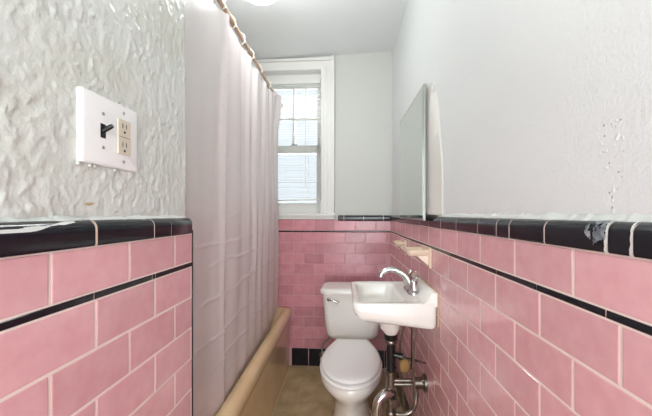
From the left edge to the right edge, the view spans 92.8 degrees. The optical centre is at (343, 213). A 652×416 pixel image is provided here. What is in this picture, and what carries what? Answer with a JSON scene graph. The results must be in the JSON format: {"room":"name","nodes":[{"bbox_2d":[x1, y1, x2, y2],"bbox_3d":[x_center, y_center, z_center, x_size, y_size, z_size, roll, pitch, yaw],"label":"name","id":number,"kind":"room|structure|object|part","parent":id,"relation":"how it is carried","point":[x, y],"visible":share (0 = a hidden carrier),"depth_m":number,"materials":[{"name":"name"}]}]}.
{"room":"bathroom","nodes":[
{"label":"bathroom","id":0,"kind":"room"},
{"bbox_2d":[0,0,192,415],"bbox_3d":[-0.881,-0.028,0.081,0.939,2.475,1.567,0,0,0],"label":"wall","id":1,"kind":"structure","parent":0,"point":[96,262],"depth_m":0.52,"materials":[{"name":"paint"}]},
{"bbox_2d":[76,87,136,171],"bbox_3d":[-0.424,-0.148,0.575,0.030,0.123,0.135,0,0,0],"label":"outlet","id":2,"kind":"object","parent":1,"relation":"attached to","point":[106,130],"visible":1,"depth_m":0.55,"materials":[{"name":"white plastic"}]},
{"bbox_2d":[117,118,129,156],"bbox_3d":[-0.427,-0.148,0.602,0.003,0.067,0.034,0,0,0],"label":"outlet","id":3,"kind":"object","parent":2,"relation":"attached to","point":[123,124],"depth_m":0.60,"materials":[{"name":"beige plastic"}]},
{"bbox_3d":[-0.426,0.627,0.860,0.013,1.166,0.008,0,0,0],"label":"edge trim","id":4,"kind":"part","parent":1,"relation":"part of","materials":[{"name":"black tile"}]},
{"bbox_2d":[217,0,282,107],"bbox_3d":[-0.500,-0.860,1.660,0.038,0.038,1.604,0,0,0],"label":"curtain rod","id":5,"kind":"object","parent":1,"relation":"attached to","point":[220,2],"visible":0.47,"depth_m":1.50,"materials":[{"name":"beige metal"}]},
{"bbox_2d":[185,0,281,415],"bbox_3d":[-0.510,0.009,1.644,0.110,1.742,1.519,0,0,0],"label":"shower curtain","id":6,"kind":"object","parent":5,"relation":"hanging from","point":[232,117],"visible":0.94,"depth_m":1.26,"materials":[{"name":"white fabric"}]},
{"bbox_2d":[212,0,407,59],"bbox_3d":[-0.425,-1.289,0.975,1.850,0.150,3.550,0,0,0],"label":"ceiling","id":7,"kind":"structure","parent":0,"point":[280,29],"depth_m":2.08,"materials":[{"name":"white paint"}]},
{"bbox_2d":[248,0,274,4],"bbox_3d":[-0.392,-1.115,1.420,0.220,0.272,0.220,0,0,0],"label":"ceiling light","id":8,"kind":"object","parent":7,"relation":"attached to","point":[259,2],"visible":1,"depth_m":1.46,"materials":[{"name":"white glass"}]},
{"bbox_2d":[277,51,391,368],"bbox_3d":[-0.436,-0.055,2.586,1.830,2.530,0.224,0,0,4],"label":"wall","id":9,"kind":"structure","parent":0,"point":[354,245],"depth_m":2.46,"materials":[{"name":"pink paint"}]},
{"bbox_2d":[251,55,334,218],"bbox_3d":[-0.427,-0.604,2.571,0.730,1.292,0.232,0,0,4],"label":"window","id":10,"kind":"structure","parent":9,"relation":"in","point":[322,68],"depth_m":2.46,"materials":[{"name":"white paint"}]},
{"bbox_3d":[-0.423,-0.815,2.624,0.500,0.620,0.035,0,0,4],"label":"sash","id":11,"kind":"part","parent":10,"relation":"part of","materials":[{"name":"white paint"}]},
{"bbox_2d":[267,79,320,200],"bbox_3d":[-0.430,-0.593,2.516,0.484,0.983,0.037,0,0,4],"label":"window blind","id":12,"kind":"object","parent":10,"relation":"attached to","point":[306,82],"visible":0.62,"depth_m":2.51,"materials":[{"name":"white paint"}]},
{"bbox_3d":[-0.430,-0.112,2.520,0.484,0.021,0.024,0,0,4],"label":"rail","id":13,"kind":"part","parent":12,"relation":"part of","materials":[{"name":"white paint"}]},
{"bbox_3d":[-0.425,-0.285,2.587,0.500,0.560,0.035,0,0,4],"label":"sash","id":14,"kind":"part","parent":10,"relation":"part of","materials":[{"name":"white paint"}]},
{"bbox_3d":[-0.427,0.006,2.571,0.730,0.022,0.232,0,0,4],"label":"sill","id":15,"kind":"part","parent":10,"relation":"part of","materials":[{"name":"white paint"}]},
{"bbox_2d":[319,337,329,360],"bbox_3d":[-0.149,0.993,2.374,0.072,0.294,0.166,0,0,-19],"label":"toilet supply line","id":16,"kind":"object","parent":9,"relation":"attached to","point":[322,351],"visible":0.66,"depth_m":2.38,"materials":[{"name":"silver metal"}]},
{"bbox_2d":[273,365,402,415],"bbox_3d":[-0.425,1.235,0.725,1.850,0.050,4.050,0,0,0],"label":"floor","id":17,"kind":"structure","parent":0,"point":[303,392],"depth_m":2.07,"materials":[{"name":"beige tile"}]},
{"bbox_2d":[216,307,291,415],"bbox_3d":[-0.800,0.973,1.670,0.773,0.477,1.608,0,0,0],"label":"bathtub","id":18,"kind":"object","parent":17,"relation":"on","point":[257,391],"visible":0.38,"depth_m":1.71,"materials":[{"name":"ceramic"}]},
{"bbox_2d":[320,282,381,415],"bbox_3d":[0.047,0.855,1.875,0.438,0.710,0.870,0,0,3],"label":"toilet","id":19,"kind":"object","parent":17,"relation":"on","point":[351,366],"visible":0.96,"depth_m":1.73,"materials":[{"name":"white ceramic"}]},
{"bbox_3d":[-0.075,0.575,2.057,0.087,0.042,0.029,0,0,15],"label":"flush lever","id":20,"kind":"part","parent":19,"relation":"part of","materials":[{"name":"silver metal"}]},
{"bbox_3d":[0.061,0.519,2.180,0.438,0.038,0.260,0,0,3],"label":"tank lid","id":21,"kind":"part","parent":19,"relation":"part of","materials":[{"name":"white ceramic"}]},
{"bbox_3d":[0.039,0.815,1.703,0.340,0.018,0.525,0,0,3],"label":"seat","id":22,"kind":"part","parent":19,"relation":"part of","materials":[{"name":"white plastic"}]},
{"bbox_3d":[0.039,0.793,1.709,0.326,0.018,0.513,0,0,3],"label":"lid","id":23,"kind":"part","parent":19,"relation":"part of","materials":[{"name":"white plastic"}]},
{"bbox_3d":[0.061,0.691,2.180,0.408,0.314,0.234,0,0,3],"label":"tank","id":24,"kind":"part","parent":19,"relation":"part of","materials":[{"name":"white ceramic"}]},
{"bbox_2d":[390,0,651,415],"bbox_3d":[0.429,-0.055,0.950,0.143,2.530,3.300,0,0,0],"label":"wall","id":25,"kind":"structure","parent":0,"point":[540,272],"depth_m":0.60,"materials":[{"name":"white paint"}]},
{"bbox_2d":[351,267,438,335],"bbox_3d":[0.200,0.384,1.394,0.329,0.298,0.413,0,0,0],"label":"sink","id":26,"kind":"object","parent":25,"relation":"attached to","point":[410,302],"visible":1,"depth_m":1.24,"materials":[{"name":"ceramic"}]},
{"bbox_2d":[377,267,419,294],"bbox_3d":[0.239,0.290,1.385,0.179,0.111,0.150,0,0,0],"label":"faucet","id":27,"kind":"object","parent":26,"relation":"on","point":[411,286],"depth_m":1.37,"materials":[{"name":"silver metal"}]},
{"bbox_2d":[371,327,427,415],"bbox_3d":[0.240,0.770,1.361,0.246,0.560,0.108,0,0,0],"label":"drain pipe","id":28,"kind":"object","parent":26,"relation":"attached to","point":[389,393],"visible":0.94,"depth_m":1.36,"materials":[{"name":"silver metal"}]},
{"bbox_2d":[399,358,409,371],"bbox_3d":[0.268,0.669,1.375,0.046,0.058,0.036,0,0,0],"label":"sponge","id":29,"kind":"object","parent":28,"relation":"in","point":[404,364],"visible":0.99,"depth_m":1.36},
{"bbox_3d":[0.286,0.747,1.375,0.154,0.035,0.018,0,0,0],"label":"wall arm","id":30,"kind":"part","parent":28,"relation":"part of","materials":[{"name":"silver metal"}]},
{"bbox_3d":[0.291,0.585,1.363,0.068,0.190,0.010,0,0,18],"label":"popup rod","id":31,"kind":"part","parent":28,"relation":"part of","materials":[{"name":"black metal"}]},
{"bbox_2d":[399,326,404,411],"bbox_3d":[0.311,0.733,1.465,0.107,0.572,0.059,0,0,0],"label":"supplies","id":32,"kind":"object","parent":26,"relation":"attached to","point":[403,328],"visible":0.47,"depth_m":1.47,"materials":[{"name":"silver metal"}]},
{"bbox_2d":[411,327,415,415],"bbox_3d":[0.307,0.723,1.340,0.114,0.551,0.048,0,0,0],"label":"pipe","id":33,"kind":"object","parent":26,"relation":"attached to","point":[414,332],"visible":0.85,"depth_m":1.33,"materials":[{"name":"silver metal"}]},
{"bbox_2d":[392,239,405,254],"bbox_3d":[0.331,0.197,1.865,0.066,0.087,0.130,0,0,0],"label":"toothbrush holder","id":34,"kind":"object","parent":25,"relation":"attached to","point":[401,243],"visible":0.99,"depth_m":1.81,"materials":[{"name":"beige ceramic"}]},
{"bbox_2d":[392,240,404,251],"bbox_3d":[0.331,0.200,1.865,0.065,0.071,0.122,0,0,0],"label":"tray","id":35,"kind":"object","parent":34,"relation":"on","point":[399,243],"depth_m":1.81,"materials":[{"name":"beige ceramic"}]},
{"bbox_2d":[402,244,431,268],"bbox_3d":[0.315,0.183,1.360,0.099,0.087,0.150,0,0,0],"label":"soap dish","id":36,"kind":"object","parent":25,"relation":"attached to","point":[423,253],"visible":1,"depth_m":1.30,"materials":[{"name":"beige ceramic"}]},
{"bbox_2d":[402,247,428,264],"bbox_3d":[0.314,0.186,1.360,0.098,0.071,0.142,0,0,0],"label":"tray","id":37,"kind":"object","parent":36,"relation":"on","point":[422,253],"depth_m":1.30,"materials":[{"name":"beige ceramic"}]},
{"bbox_2d":[400,82,442,220],"bbox_3d":[0.358,-0.260,1.521,0.050,0.575,0.662,0,0,0],"label":"medicine cabinet","id":38,"kind":"object","parent":25,"relation":"attached to","point":[421,160],"visible":1,"depth_m":1.32,"materials":[{"name":"silver metal"}]},
{"bbox_2d":[400,87,422,217],"bbox_3d":[0.334,-0.260,1.575,0.004,0.553,0.533,0,0,0],"label":"mirror","id":39,"kind":"object","parent":38,"relation":"attached to","point":[411,125],"depth_m":1.50,"materials":[{"name":"clear glass"}]},
{"bbox_3d":[0.338,-0.260,1.575,0.009,0.575,0.554,0,0,0],"label":"door","id":40,"kind":"part","parent":38,"relation":"part of","materials":[{"name":"silver metal"}]}
]}

